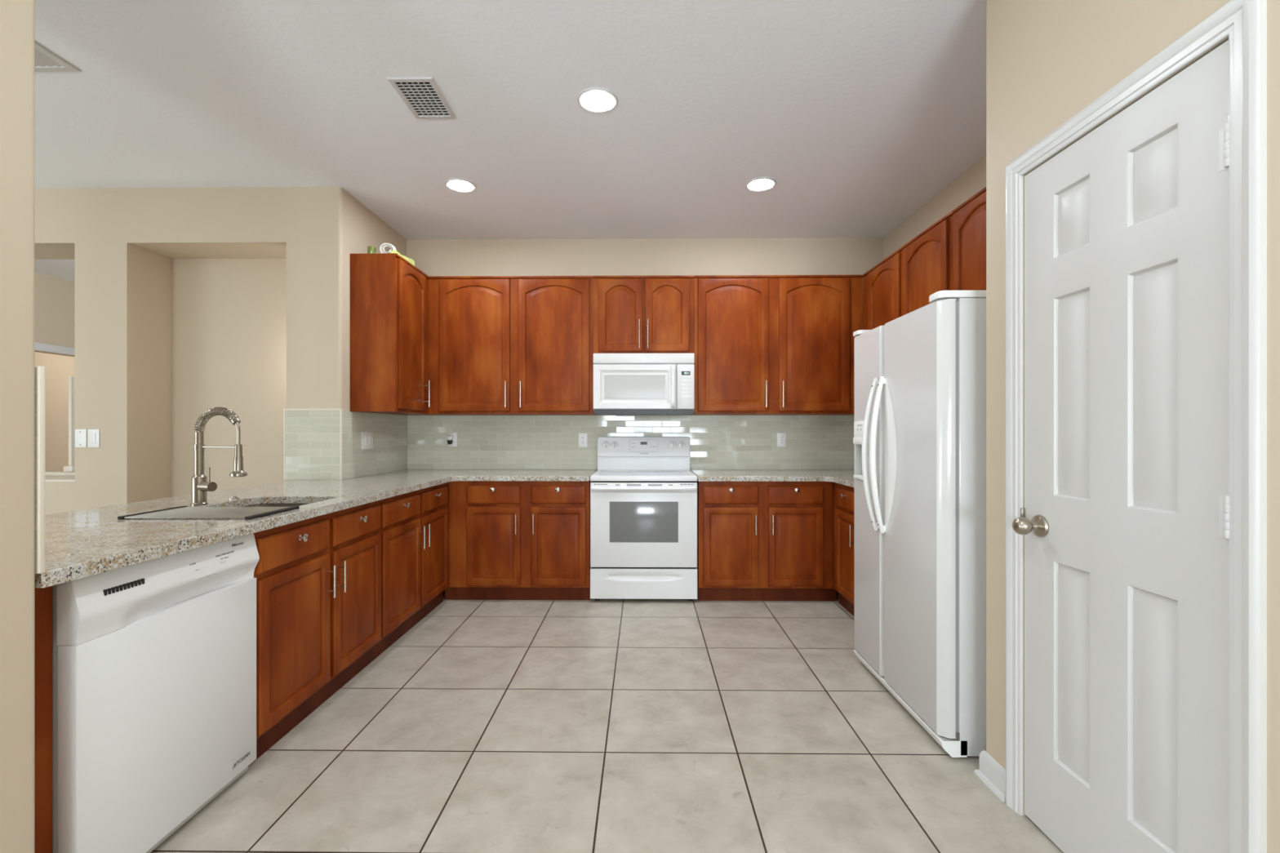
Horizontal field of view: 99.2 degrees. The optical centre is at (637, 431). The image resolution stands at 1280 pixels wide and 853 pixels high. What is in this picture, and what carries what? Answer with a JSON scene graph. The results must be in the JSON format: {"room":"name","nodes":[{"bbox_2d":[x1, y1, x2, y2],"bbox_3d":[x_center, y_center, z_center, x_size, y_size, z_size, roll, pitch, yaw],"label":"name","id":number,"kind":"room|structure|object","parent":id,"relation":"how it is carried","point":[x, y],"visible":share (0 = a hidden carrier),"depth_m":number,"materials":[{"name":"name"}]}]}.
{"room":"kitchen","nodes":[
{"label":"kitchen","id":0,"kind":"room"},
{"bbox_2d":[0,0,34,852],"bbox_3d":[-1.962,-0.193,1.154,1.248,2.820,0.140,0,0,1],"label":"wall","id":1,"kind":"structure","parent":0,"point":[16,16],"depth_m":1.17,"materials":[{"name":"beige paint"}]},
{"bbox_2d":[34,365,44,573],"bbox_3d":[-1.800,0.086,1.228,0.930,0.464,0.012,0,0,1],"label":"trim","id":2,"kind":"structure","parent":1,"relation":"attached to","point":[39,371],"depth_m":1.22,"materials":[{"name":"white paint"}]},
{"bbox_2d":[34,351,75,471],"bbox_3d":[-5.865,-0.193,7.121,4.500,2.820,0.100,0,0,1],"label":"wall","id":3,"kind":"structure","parent":0,"point":[58,368],"depth_m":7.09,"materials":[{"name":"beige paint"}]},
{"bbox_2d":[34,271,75,356],"bbox_3d":[-6.120,-0.193,5.074,0.120,2.820,4.000,0,0,1],"label":"wall","id":4,"kind":"structure","parent":0,"point":[54,297],"depth_m":5.65,"materials":[{"name":"beige paint"}]},
{"bbox_2d":[34,342,75,355],"bbox_3d":[-6.040,0.162,5.873,0.020,2.110,1.760,0,0,1],"label":"trim","id":5,"kind":"structure","parent":4,"relation":"in","point":[37,346],"depth_m":5.63,"materials":[{"name":"white paint"}]},
{"bbox_2d":[34,247,286,501],"bbox_3d":[-3.808,-0.193,3.808,3.494,2.820,0.235,0,0,1],"label":"wall","id":6,"kind":"structure","parent":0,"point":[156,263],"depth_m":3.80,"materials":[{"name":"beige paint"}]},
{"bbox_2d":[44,376,75,481],"bbox_3d":[-4.206,-0.030,3.763,0.998,0.725,0.335,0,0,1],"label":"trim","id":7,"kind":"structure","parent":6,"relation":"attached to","point":[68,473],"depth_m":3.89,"materials":[{"name":"white paint"}]},
{"bbox_2d":[34,186,322,515],"bbox_3d":[-3.809,-0.193,3.641,3.495,2.820,0.100,0,0,1],"label":"wall","id":8,"kind":"structure","parent":0,"point":[108,228],"depth_m":3.59,"materials":[{"name":"beige paint"}]},
{"bbox_2d":[75,429,86,447],"bbox_3d":[-3.665,0.047,3.585,0.076,0.120,0.007,0,0,1],"label":"switch plate","id":9,"kind":"object","parent":8,"relation":"attached to","point":[80,434],"visible":1,"depth_m":3.58,"materials":[{"name":"white plastic"}]},
{"bbox_2d":[87,429,99,447],"bbox_3d":[-3.579,0.047,3.583,0.076,0.120,0.010,0,0,1],"label":"switch plate","id":10,"kind":"object","parent":8,"relation":"attached to","point":[93,435],"visible":1,"depth_m":3.58,"materials":[{"name":"white plastic"}]},
{"bbox_2d":[171,258,286,497],"bbox_3d":[-2.882,-0.193,3.965,1.646,2.820,0.100,0,0,1],"label":"wall","id":11,"kind":"structure","parent":0,"point":[228,316],"depth_m":3.92,"materials":[{"name":"beige paint"}]},
{"bbox_2d":[322,186,406,479],"bbox_3d":[-1.996,-0.193,4.063,0.120,2.820,0.988,0,0,1],"label":"wall","id":12,"kind":"structure","parent":0,"point":[349,227],"depth_m":3.58,"materials":[{"name":"beige paint"}]},
{"bbox_2d":[284,408,342,479],"bbox_3d":[-2.122,0.086,3.566,0.379,0.464,0.014,0,0,1],"label":"tile backsplash","id":13,"kind":"structure","parent":12,"relation":"attached to","point":[313,437],"depth_m":3.56,"materials":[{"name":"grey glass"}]},
{"bbox_2d":[342,411,407,479],"bbox_3d":[-1.931,0.093,4.058,0.010,0.450,0.975,0,0,1],"label":"tile backsplash","id":14,"kind":"structure","parent":12,"relation":"attached to","point":[388,453],"depth_m":3.99,"materials":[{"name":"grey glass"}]},
{"bbox_2d":[361,431,373,449],"bbox_3d":[-1.923,0.067,3.886,0.011,0.125,0.160,0,0,1],"label":"switch plate","id":15,"kind":"object","parent":14,"relation":"attached to","point":[366,437],"visible":1,"depth_m":3.87,"materials":[{"name":"white plastic"}]},
{"bbox_2d":[350,249,440,415],"bbox_3d":[-1.752,-0.697,4.112,0.364,1.128,0.878,0,0,1],"label":"upper cabinet","id":16,"kind":"object","parent":12,"relation":"attached to","point":[388,294],"depth_m":3.67,"materials":[{"name":"brown wood"}]},
{"bbox_2d":[367,245,376,253],"bbox_3d":[-1.825,-1.232,3.742,0.056,0.064,0.056,0,0,1],"label":"glass cup","id":17,"kind":"object","parent":16,"relation":"on","point":[371,249],"visible":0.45,"depth_m":3.72,"materials":[{"name":"green glass"}]},
{"bbox_2d":[379,243,395,253],"bbox_3d":[-1.720,-1.248,3.753,0.105,0.095,0.045,0,0,1],"label":"coiled cable","id":18,"kind":"object","parent":16,"relation":"on","point":[383,246],"visible":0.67,"depth_m":3.75,"materials":[{"name":"white plastic"}]},
{"bbox_2d":[34,0,986,282],"bbox_3d":[-2.784,-1.653,1.383,10.800,0.100,11.300,0,0,1],"label":"ceiling","id":19,"kind":"structure","parent":0,"point":[860,113],"depth_m":2.72,"materials":[{"name":"white paint"}]},
{"bbox_2d":[34,40,81,71],"bbox_3d":[-2.835,-1.598,2.074,0.720,0.008,0.700,0,0,1],"label":"ceiling vent","id":20,"kind":"object","parent":19,"relation":"in","point":[45,60],"visible":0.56,"depth_m":2.36,"materials":[{"name":"white metal"}]},
{"bbox_2d":[386,76,456,118],"bbox_3d":[-1.029,-1.598,2.623,0.208,0.008,0.318,0,0,1],"label":"ceiling vent","id":21,"kind":"object","parent":19,"relation":"in","point":[423,96],"visible":1,"depth_m":2.60,"materials":[{"name":"white metal"}]},
{"bbox_2d":[444,177,476,192],"bbox_3d":[-1.149,-1.599,3.547,0.196,0.008,0.196,0,0,1],"label":"recessed light","id":22,"kind":"object","parent":19,"relation":"in","point":[462,185],"visible":1,"depth_m":3.54,"materials":[{"name":"white paint"}]},
{"bbox_2d":[577,87,617,112],"bbox_3d":[-0.190,-1.599,2.635,0.196,0.008,0.196,0,0,1],"label":"recessed light","id":23,"kind":"object","parent":19,"relation":"in","point":[596,100],"visible":1,"depth_m":2.63,"materials":[{"name":"white paint"}]},
{"bbox_2d":[745,177,776,191],"bbox_3d":[0.802,-1.599,3.531,0.196,0.008,0.196,0,0,1],"label":"recessed light","id":24,"kind":"object","parent":19,"relation":"in","point":[761,184],"visible":1,"depth_m":3.52,"materials":[{"name":"white paint"}]},
{"bbox_2d":[150,590,1063,852],"bbox_3d":[-2.784,1.267,1.383,10.800,0.100,11.300,0,0,1],"label":"floor","id":25,"kind":"structure","parent":0,"point":[602,726],"depth_m":2.05,"materials":[{"name":"tile"}]},
{"bbox_2d":[34,586,53,852],"bbox_3d":[-1.700,0.786,1.282,0.550,0.861,0.097,0,0,1],"label":"end panel","id":26,"kind":"object","parent":25,"relation":"on","point":[43,597],"visible":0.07,"depth_m":1.31,"materials":[{"name":"brown wood"}]},
{"bbox_2d":[53,533,259,852],"bbox_3d":[-1.654,0.788,1.645,0.593,0.858,0.621,0,0,1],"label":"dishwasher","id":27,"kind":"object","parent":25,"relation":"on","point":[154,660],"visible":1,"depth_m":1.53,"materials":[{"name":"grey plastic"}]},
{"bbox_2d":[53,584,57,852],"bbox_3d":[-1.684,0.763,1.645,0.533,0.808,0.613,0,0,1],"label":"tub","id":28,"kind":"object","parent":27,"relation":"in","point":[55,587],"depth_m":1.34,"materials":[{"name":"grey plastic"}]},
{"bbox_2d":[248,500,381,766],"bbox_3d":[-1.636,0.786,2.424,0.640,0.861,0.925,0,0,1],"label":"base cabinet","id":29,"kind":"object","parent":25,"relation":"on","point":[318,579],"visible":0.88,"depth_m":2.29,"materials":[{"name":"brown wood"}]},
{"bbox_2d":[373,482,448,660],"bbox_3d":[-1.620,0.786,3.391,0.632,0.861,1.006,0,0,1],"label":"base cabinet","id":30,"kind":"object","parent":25,"relation":"on","point":[414,530],"visible":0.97,"depth_m":3.25,"materials":[{"name":"brown wood"}]},
{"bbox_2d":[444,480,591,599],"bbox_3d":[-0.861,0.786,4.185,1.048,0.861,0.700,0,0,1],"label":"base cabinet","id":31,"kind":"object","parent":25,"relation":"on","point":[508,540],"visible":0.98,"depth_m":3.88,"materials":[{"name":"brown wood"}]},
{"bbox_2d":[34,469,597,587],"bbox_3d":[-1.301,0.337,2.883,1.899,0.036,3.310,0,0,1],"label":"countertop","id":32,"kind":"structure","parent":31,"relation":"on","point":[83,543],"depth_m":2.04,"materials":[{"name":"beige stone"}]},
{"bbox_2d":[117,506,299,519],"bbox_3d":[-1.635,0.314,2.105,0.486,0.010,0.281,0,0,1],"label":"sink","id":33,"kind":"object","parent":32,"relation":"on","point":[181,512],"visible":1,"depth_m":2.07,"materials":[{"name":"silver metal"}]},
{"bbox_2d":[190,406,247,505],"bbox_3d":[-1.798,0.107,2.340,0.261,0.424,0.062,0,0,11],"label":"kitchen faucet","id":34,"kind":"object","parent":32,"relation":"on","point":[201,484],"visible":1,"depth_m":2.33,"materials":[{"name":"silver metal"}]},
{"bbox_2d":[228,495,239,498],"bbox_3d":[-1.904,0.312,2.573,0.044,0.012,0.044,0,0,1],"label":"button","id":35,"kind":"object","parent":32,"relation":"on","point":[233,496],"visible":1,"depth_m":2.56,"materials":[{"name":"silver metal"}]},
{"bbox_2d":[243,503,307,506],"bbox_3d":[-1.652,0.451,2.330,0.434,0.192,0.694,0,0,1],"label":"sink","id":36,"kind":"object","parent":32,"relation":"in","point":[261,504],"visible":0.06,"depth_m":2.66,"materials":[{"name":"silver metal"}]},
{"bbox_2d":[590,436,697,600],"bbox_3d":[0.050,0.631,4.165,0.762,1.172,0.705,0,0,1],"label":"range","id":37,"kind":"object","parent":25,"relation":"on","point":[643,490],"visible":1,"depth_m":3.85,"materials":[{"name":"white metal"}]},
{"bbox_2d":[590,470,697,481],"bbox_3d":[0.050,0.336,4.151,0.762,0.038,0.604,0,0,1],"label":"cooktop","id":38,"kind":"object","parent":37,"relation":"in","point":[599,475],"depth_m":3.86,"materials":[{"name":"white ceramic"}]},
{"bbox_2d":[696,480,836,600],"bbox_3d":[0.935,0.786,4.164,0.990,0.861,0.700,0,0,1],"label":"base cabinet","id":39,"kind":"object","parent":25,"relation":"on","point":[757,540],"visible":0.98,"depth_m":3.85,"materials":[{"name":"brown wood"}]},
{"bbox_2d":[833,482,853,616],"bbox_3d":[1.674,0.786,3.373,0.686,0.861,0.970,0,0,1],"label":"base cabinet","id":40,"kind":"object","parent":25,"relation":"on","point":[843,495],"visible":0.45,"depth_m":3.62,"materials":[{"name":"brown wood"}]},
{"bbox_2d":[690,469,853,487],"bbox_3d":[1.224,0.337,3.689,1.588,0.036,1.637,0,0,1],"label":"countertop","id":41,"kind":"structure","parent":40,"relation":"on","point":[845,477],"depth_m":3.92,"materials":[{"name":"beige stone"}]},
{"bbox_2d":[853,289,986,757],"bbox_3d":[1.506,0.348,2.432,0.904,1.738,0.847,0,0,1],"label":"refrigerator","id":42,"kind":"object","parent":25,"relation":"on","point":[919,439],"visible":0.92,"depth_m":2.11,"materials":[{"name":"white metal"}]},
{"bbox_2d":[406,237,883,470],"bbox_3d":[-0.070,-0.193,4.609,4.520,2.820,0.150,0,0,1],"label":"wall","id":43,"kind":"structure","parent":0,"point":[820,255],"depth_m":4.53,"materials":[{"name":"beige paint"}]},
{"bbox_2d":[427,275,596,415],"bbox_3d":[-0.980,-0.666,4.353,1.283,1.067,0.378,0,0,1],"label":"upper cabinet","id":44,"kind":"object","parent":43,"relation":"attached to","point":[498,345],"visible":0.98,"depth_m":4.20,"materials":[{"name":"brown wood"}]},
{"bbox_2d":[407,415,853,469],"bbox_3d":[0.059,0.093,4.527,3.958,0.450,0.010,0,0,1],"label":"tile backsplash","id":45,"kind":"structure","parent":43,"relation":"attached to","point":[483,442],"depth_m":4.53,"materials":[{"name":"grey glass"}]},
{"bbox_2d":[448,432,457,446],"bbox_3d":[-1.538,0.070,4.537,0.072,0.117,0.008,0,0,1],"label":"outlet plate","id":46,"kind":"object","parent":45,"relation":"attached to","point":[454,443],"visible":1,"depth_m":4.54,"materials":[{"name":"white plastic"}]},
{"bbox_2d":[447,435,453,444],"bbox_3d":[-1.553,0.071,4.512,0.044,0.076,0.041,0,0,1],"label":"plug","id":47,"kind":"object","parent":46,"relation":"attached to","point":[450,437],"visible":1,"depth_m":4.50,"materials":[{"name":"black plastic"}]},
{"bbox_2d":[578,433,586,447],"bbox_3d":[-0.451,0.075,4.524,0.072,0.117,0.008,0,0,1],"label":"outlet plate","id":48,"kind":"object","parent":45,"relation":"attached to","point":[582,437],"visible":1,"depth_m":4.52,"materials":[{"name":"white plastic"}]},
{"bbox_2d":[777,432,786,447],"bbox_3d":[1.194,0.072,4.504,0.072,0.117,0.009,0,0,1],"label":"outlet plate","id":49,"kind":"object","parent":45,"relation":"attached to","point":[781,437],"visible":1,"depth_m":4.50,"materials":[{"name":"white plastic"}]},
{"bbox_2d":[779,435,783,444],"bbox_3d":[1.194,0.072,4.502,0.033,0.066,0.003,0,0,1],"label":"socket","id":50,"kind":"object","parent":49,"relation":"attached to","point":[781,437],"depth_m":4.50,"materials":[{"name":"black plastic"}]},
{"bbox_2d":[593,275,694,353],"bbox_3d":[0.052,-0.897,4.340,0.780,0.605,0.378,0,0,1],"label":"upper cabinet","id":51,"kind":"object","parent":43,"relation":"attached to","point":[633,314],"visible":0.97,"depth_m":4.19,"materials":[{"name":"brown wood"}]},
{"bbox_2d":[593,353,694,414],"bbox_3d":[0.052,-0.361,4.305,0.766,0.466,0.430,0,0,1],"label":"microwave oven","id":52,"kind":"object","parent":51,"relation":"attached to","point":[624,384],"visible":1,"depth_m":4.12,"materials":[{"name":"white plastic"}]},
{"bbox_2d":[690,275,862,415],"bbox_3d":[1.091,-0.666,4.328,1.297,1.067,0.378,0,0,1],"label":"upper cabinet","id":53,"kind":"object","parent":43,"relation":"attached to","point":[764,344],"visible":0.98,"depth_m":4.18,"materials":[{"name":"brown wood"}]},
{"bbox_2d":[883,155,986,259],"bbox_3d":[2.083,-0.193,3.157,0.120,2.820,2.703,0,0,1],"label":"wall","id":54,"kind":"structure","parent":0,"point":[973,180],"depth_m":3.66,"materials":[{"name":"beige paint"}]},
{"bbox_2d":[862,211,953,329],"bbox_3d":[1.851,-0.666,3.573,0.348,1.067,1.222,0,0,1],"label":"upper cabinet","id":55,"kind":"object","parent":54,"relation":"attached to","point":[902,283],"visible":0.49,"depth_m":3.41,"materials":[{"name":"brown wood"}]},
{"bbox_2d":[951,186,986,290],"bbox_3d":[1.855,-0.891,2.466,0.313,0.617,0.990,0,0,1],"label":"upper cabinet","id":56,"kind":"object","parent":54,"relation":"attached to","point":[969,217],"visible":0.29,"depth_m":2.79,"materials":[{"name":"brown wood"}]},
{"bbox_2d":[986,0,1279,852],"bbox_3d":[1.579,-0.193,-1.154,0.785,2.820,6.130,0,0,1],"label":"wall","id":57,"kind":"structure","parent":0,"point":[1047,60],"depth_m":1.63,"materials":[{"name":"beige paint"}]},
{"bbox_2d":[973,750,1005,801],"bbox_3d":[1.225,1.170,1.863,0.054,0.094,0.153,0,0,1],"label":"baseboard","id":58,"kind":"structure","parent":57,"relation":"attached to","point":[991,773],"depth_m":1.85,"materials":[{"name":"white paint"}]},
{"bbox_2d":[1005,0,1266,852],"bbox_3d":[1.208,0.173,1.417,0.019,2.088,0.737,0,0,1],"label":"door frame","id":59,"kind":"structure","parent":57,"relation":"in","point":[1244,22],"depth_m":1.09,"materials":[{"name":"white paint"}]},
{"bbox_2d":[1012,40,1230,852],"bbox_3d":[1.198,0.201,1.413,0.118,2.012,0.614,0,0,1],"label":"door","id":60,"kind":"structure","parent":59,"relation":"attached to","point":[1124,520],"depth_m":1.34,"materials":[{"name":"grey paint"}]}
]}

